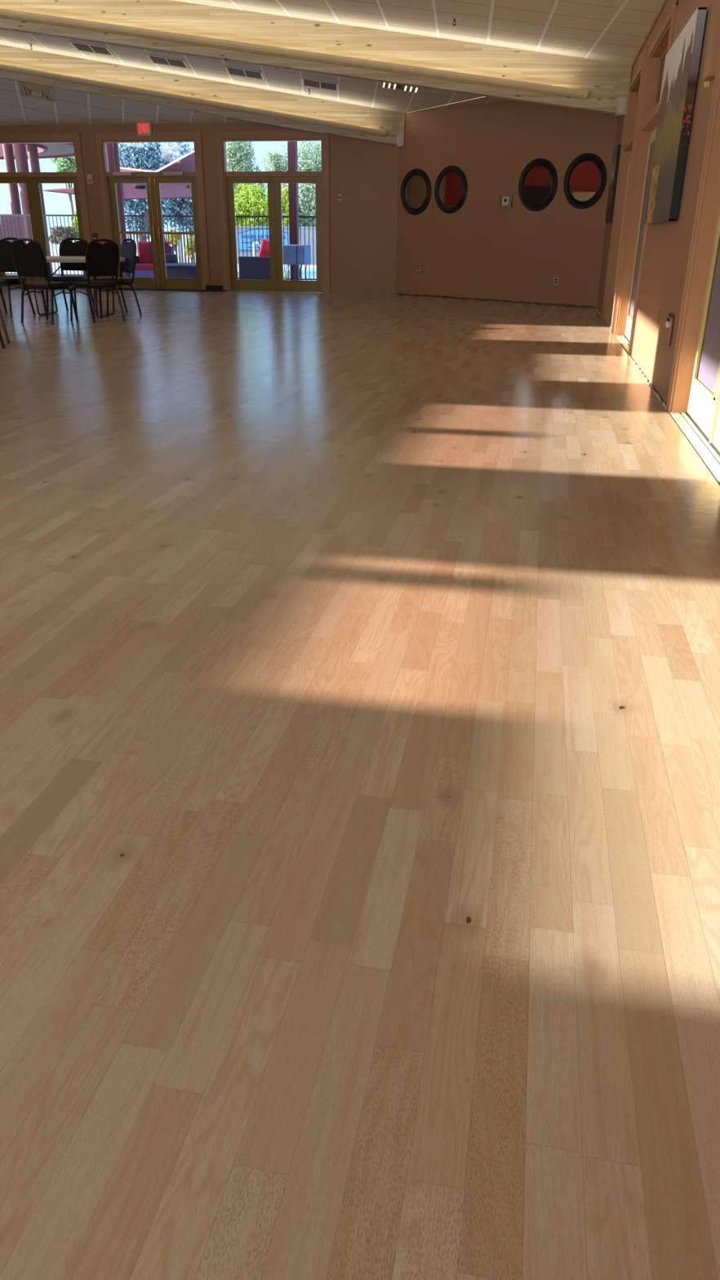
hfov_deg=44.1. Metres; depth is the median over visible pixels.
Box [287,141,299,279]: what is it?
porch post
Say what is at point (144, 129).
exit sign
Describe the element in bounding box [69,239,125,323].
banquet chair
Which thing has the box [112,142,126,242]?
porch post
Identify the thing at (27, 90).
ceiling vent
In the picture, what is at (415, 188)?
mirror glass
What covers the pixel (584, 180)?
mirror glass
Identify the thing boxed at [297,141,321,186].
tree
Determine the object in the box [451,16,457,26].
sprinkler head
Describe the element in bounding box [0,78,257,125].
ceiling
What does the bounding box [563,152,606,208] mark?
round mirror
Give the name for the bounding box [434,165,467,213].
round mirror
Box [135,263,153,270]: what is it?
seat cushion
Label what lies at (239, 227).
wall
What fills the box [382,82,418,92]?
light
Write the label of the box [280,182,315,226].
tree
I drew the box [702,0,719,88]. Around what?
wall bracket
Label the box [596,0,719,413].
wall
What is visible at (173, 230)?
shrub
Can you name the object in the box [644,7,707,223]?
landscape painting
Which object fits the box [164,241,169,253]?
cushion
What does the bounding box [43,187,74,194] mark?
shade sail
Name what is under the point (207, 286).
trim
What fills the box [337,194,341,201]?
switch
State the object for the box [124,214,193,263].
fence
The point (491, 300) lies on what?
trim
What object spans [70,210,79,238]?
shrub
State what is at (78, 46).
ceiling vent
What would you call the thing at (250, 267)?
wicker sofa
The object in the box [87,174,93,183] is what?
number plate
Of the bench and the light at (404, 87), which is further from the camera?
the bench
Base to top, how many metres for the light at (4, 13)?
1.611 m
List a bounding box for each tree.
[49,155,76,242]
[113,142,173,241]
[158,142,194,258]
[226,141,266,193]
[233,183,268,226]
[261,141,288,189]
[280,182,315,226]
[281,186,288,226]
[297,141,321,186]
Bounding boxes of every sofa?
[124,240,173,277]
[238,256,270,279]
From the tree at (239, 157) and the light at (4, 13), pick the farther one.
the tree at (239, 157)
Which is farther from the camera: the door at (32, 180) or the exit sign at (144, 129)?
the door at (32, 180)
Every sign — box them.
[136,122,152,136]
[237,228,289,250]
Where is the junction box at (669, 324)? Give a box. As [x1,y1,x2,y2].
[664,312,675,346]
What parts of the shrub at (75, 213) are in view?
crown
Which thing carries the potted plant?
on the floor
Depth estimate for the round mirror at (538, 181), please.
15.23 m
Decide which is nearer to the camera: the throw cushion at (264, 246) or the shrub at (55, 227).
the throw cushion at (264, 246)
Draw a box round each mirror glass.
[404,175,426,208]
[439,173,462,206]
[524,165,551,204]
[568,160,599,200]
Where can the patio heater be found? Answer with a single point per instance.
(137, 186)
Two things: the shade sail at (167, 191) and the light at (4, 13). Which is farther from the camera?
the shade sail at (167, 191)
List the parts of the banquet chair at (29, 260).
leg, backrest, frame, leg, seat frame, seat, leg, leg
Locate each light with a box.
[0,8,588,99]
[0,64,386,136]
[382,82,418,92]
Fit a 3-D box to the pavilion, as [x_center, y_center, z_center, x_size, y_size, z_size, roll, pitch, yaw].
[-13.211,-13.365,27.091,10.993,3.840,10.400,5,25,10]
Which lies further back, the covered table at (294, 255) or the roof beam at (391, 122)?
the covered table at (294, 255)
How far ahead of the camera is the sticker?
18.18 m
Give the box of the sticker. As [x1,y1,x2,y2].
[186,184,191,189]
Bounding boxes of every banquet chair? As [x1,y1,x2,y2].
[0,237,35,317]
[0,297,9,348]
[9,238,78,324]
[44,237,96,313]
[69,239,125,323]
[92,238,142,316]
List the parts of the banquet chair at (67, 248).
leg, leg, seat, backrest, frame, leg, leg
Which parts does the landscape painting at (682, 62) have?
frame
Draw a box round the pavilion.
[0,142,75,273]
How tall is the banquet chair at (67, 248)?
1.024 m
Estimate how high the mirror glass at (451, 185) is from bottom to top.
0.580 m
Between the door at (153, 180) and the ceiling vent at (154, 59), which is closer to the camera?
the ceiling vent at (154, 59)
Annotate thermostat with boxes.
[498,195,512,207]
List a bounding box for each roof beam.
[0,0,631,115]
[0,44,404,146]
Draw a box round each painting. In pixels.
[604,144,621,222]
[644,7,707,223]
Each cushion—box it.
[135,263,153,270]
[137,240,152,263]
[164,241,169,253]
[258,238,269,256]
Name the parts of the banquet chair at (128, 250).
leg, seat, leg, leg, backrest, frame, leg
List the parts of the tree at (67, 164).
crown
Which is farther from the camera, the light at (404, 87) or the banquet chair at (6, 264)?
the light at (404, 87)
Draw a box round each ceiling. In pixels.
[0,0,664,113]
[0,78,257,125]
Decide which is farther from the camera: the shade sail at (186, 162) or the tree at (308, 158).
the tree at (308, 158)
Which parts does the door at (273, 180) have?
sill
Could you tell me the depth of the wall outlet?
15.50 m
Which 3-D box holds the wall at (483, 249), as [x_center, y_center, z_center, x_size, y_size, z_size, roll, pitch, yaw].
[2.480,-8.146,15.903,0.200,3.900,5.300,-21,32,-39]
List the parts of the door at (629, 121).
sill, transom sash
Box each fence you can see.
[0,213,83,275]
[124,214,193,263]
[235,215,316,280]
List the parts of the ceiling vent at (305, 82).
panel, panel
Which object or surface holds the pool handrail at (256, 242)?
on the pool water
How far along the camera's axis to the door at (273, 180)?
18.03 m
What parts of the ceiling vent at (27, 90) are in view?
plate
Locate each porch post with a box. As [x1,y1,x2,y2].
[106,142,121,242]
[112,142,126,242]
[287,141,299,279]
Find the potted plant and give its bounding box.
[283,267,291,279]
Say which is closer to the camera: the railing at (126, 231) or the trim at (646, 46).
the trim at (646, 46)
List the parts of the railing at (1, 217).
post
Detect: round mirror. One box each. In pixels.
[400,168,431,214]
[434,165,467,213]
[518,158,557,211]
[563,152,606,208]
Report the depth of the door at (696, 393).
5.66 m
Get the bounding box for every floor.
[0,286,719,1279]
[5,250,316,278]
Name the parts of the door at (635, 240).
sill, glass, transom sash, transom pane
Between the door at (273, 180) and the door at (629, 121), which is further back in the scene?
the door at (273, 180)
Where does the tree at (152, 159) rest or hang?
on the floor at (55, 251)
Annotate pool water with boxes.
[237,269,316,278]
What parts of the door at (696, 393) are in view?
sill, glass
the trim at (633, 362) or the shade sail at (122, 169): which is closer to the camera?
the trim at (633, 362)
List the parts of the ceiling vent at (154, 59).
panel, panel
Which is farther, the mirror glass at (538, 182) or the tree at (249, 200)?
the tree at (249, 200)
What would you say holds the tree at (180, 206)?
on the floor at (55, 251)
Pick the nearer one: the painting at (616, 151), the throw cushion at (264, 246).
the painting at (616, 151)
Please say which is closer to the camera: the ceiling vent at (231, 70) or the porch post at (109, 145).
the ceiling vent at (231, 70)
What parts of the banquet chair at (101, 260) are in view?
leg, leg, seat, seat frame, leg, frame, backrest, leg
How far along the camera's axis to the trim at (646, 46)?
10.52 m
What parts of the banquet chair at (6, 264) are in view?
leg, backrest, leg, seat frame, seat, frame, leg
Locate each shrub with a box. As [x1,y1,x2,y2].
[48,225,79,244]
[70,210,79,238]
[166,228,181,257]
[183,235,195,263]
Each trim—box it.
[101,288,226,292]
[205,284,222,289]
[395,293,596,307]
[595,307,667,410]
[610,44,648,333]
[631,0,667,66]
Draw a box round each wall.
[0,122,398,293]
[235,226,316,265]
[395,100,617,306]
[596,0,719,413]
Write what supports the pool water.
in the floor at (55, 251)
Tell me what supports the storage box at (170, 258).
on the bench
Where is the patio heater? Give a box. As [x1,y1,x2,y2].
[133,156,146,189]
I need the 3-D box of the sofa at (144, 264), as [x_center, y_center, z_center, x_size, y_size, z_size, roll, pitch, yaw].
[-4.954,-8.851,20.813,0.920,0.900,0.820,5,25,10]
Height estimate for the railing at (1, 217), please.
1.540 m
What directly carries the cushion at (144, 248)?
on the sofa at (144, 264)
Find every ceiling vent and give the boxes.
[17,80,54,102]
[68,40,114,56]
[146,53,188,68]
[224,66,264,79]
[301,77,337,91]
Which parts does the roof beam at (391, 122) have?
plate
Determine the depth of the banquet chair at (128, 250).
12.76 m
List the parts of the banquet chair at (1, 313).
leg, leg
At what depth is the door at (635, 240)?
10.05 m
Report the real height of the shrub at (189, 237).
1.082 m
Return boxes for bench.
[165,262,196,278]
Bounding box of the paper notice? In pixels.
[144,211,149,226]
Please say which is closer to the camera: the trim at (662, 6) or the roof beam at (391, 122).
the trim at (662, 6)
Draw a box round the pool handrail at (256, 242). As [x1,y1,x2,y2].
[253,241,260,256]
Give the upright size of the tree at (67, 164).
4.531 m
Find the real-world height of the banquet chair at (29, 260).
1.024 m
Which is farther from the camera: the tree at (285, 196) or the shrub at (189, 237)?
the tree at (285, 196)
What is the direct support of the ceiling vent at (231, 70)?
in the ceiling at (615, 31)
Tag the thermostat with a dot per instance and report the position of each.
(505, 201)
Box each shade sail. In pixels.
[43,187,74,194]
[120,167,154,172]
[121,183,191,199]
[155,150,195,171]
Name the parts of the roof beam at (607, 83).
plate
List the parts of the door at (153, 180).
rod, rod, sill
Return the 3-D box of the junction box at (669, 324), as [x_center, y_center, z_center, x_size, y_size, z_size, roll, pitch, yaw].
[2.253,-2.280,6.511,0.050,0.216,0.271,5,25,10]
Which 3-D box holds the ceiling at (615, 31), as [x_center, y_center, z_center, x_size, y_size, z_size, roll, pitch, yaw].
[-4.112,-6.720,7.492,16.177,1.749,23.331,5,25,10]
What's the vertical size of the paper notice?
0.282 m
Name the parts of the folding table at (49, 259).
leg frame, leg frame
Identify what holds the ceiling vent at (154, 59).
in the ceiling at (615, 31)
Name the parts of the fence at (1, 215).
rail, rail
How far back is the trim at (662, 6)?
9.80 m
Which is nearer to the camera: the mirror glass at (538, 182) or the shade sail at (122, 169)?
the mirror glass at (538, 182)
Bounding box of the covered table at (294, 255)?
[282,244,311,280]
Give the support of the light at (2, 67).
attached to the roof beam at (391, 122)
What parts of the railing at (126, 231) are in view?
rail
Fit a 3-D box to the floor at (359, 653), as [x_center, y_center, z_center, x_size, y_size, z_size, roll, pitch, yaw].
[-4.413,-2.815,8.753,13.941,0.020,22.300,5,25,10]
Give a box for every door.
[0,132,93,287]
[93,130,209,289]
[214,129,329,293]
[601,57,643,329]
[613,1,676,355]
[666,48,719,485]
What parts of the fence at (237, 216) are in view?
rail, rail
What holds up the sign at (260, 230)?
attached to the wall at (239, 227)
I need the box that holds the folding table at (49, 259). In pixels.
[30,256,125,316]
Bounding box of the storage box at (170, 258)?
[164,253,177,263]
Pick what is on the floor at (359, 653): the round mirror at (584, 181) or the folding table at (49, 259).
the folding table at (49, 259)
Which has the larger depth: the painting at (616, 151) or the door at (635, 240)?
the painting at (616, 151)
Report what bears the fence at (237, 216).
on the floor
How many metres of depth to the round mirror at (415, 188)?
17.10 m
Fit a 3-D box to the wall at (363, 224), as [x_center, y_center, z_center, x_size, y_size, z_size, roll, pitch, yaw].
[-4.288,-9.186,18.381,10.303,3.620,0.150,5,25,10]
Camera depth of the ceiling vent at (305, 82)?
15.39 m
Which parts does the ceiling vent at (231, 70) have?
panel, panel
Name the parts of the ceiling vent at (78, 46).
panel, panel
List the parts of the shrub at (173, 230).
crown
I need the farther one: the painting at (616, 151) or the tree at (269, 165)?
the tree at (269, 165)
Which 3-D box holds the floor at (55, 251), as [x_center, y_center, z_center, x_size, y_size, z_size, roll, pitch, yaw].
[-11.696,-17.910,42.039,80.000,0.285,34.600,5,25,10]
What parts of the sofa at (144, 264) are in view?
arm, seat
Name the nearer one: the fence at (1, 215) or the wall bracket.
the wall bracket
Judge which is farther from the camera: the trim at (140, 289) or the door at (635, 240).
the trim at (140, 289)
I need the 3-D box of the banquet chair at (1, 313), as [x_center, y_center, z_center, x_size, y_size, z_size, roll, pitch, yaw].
[-3.996,-3.550,9.114,0.570,1.024,0.528,-6,25,-13]
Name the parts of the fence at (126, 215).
rail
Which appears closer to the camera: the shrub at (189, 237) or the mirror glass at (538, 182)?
the mirror glass at (538, 182)
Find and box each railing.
[0,216,26,244]
[126,231,195,263]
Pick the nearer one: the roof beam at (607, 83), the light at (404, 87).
the roof beam at (607, 83)

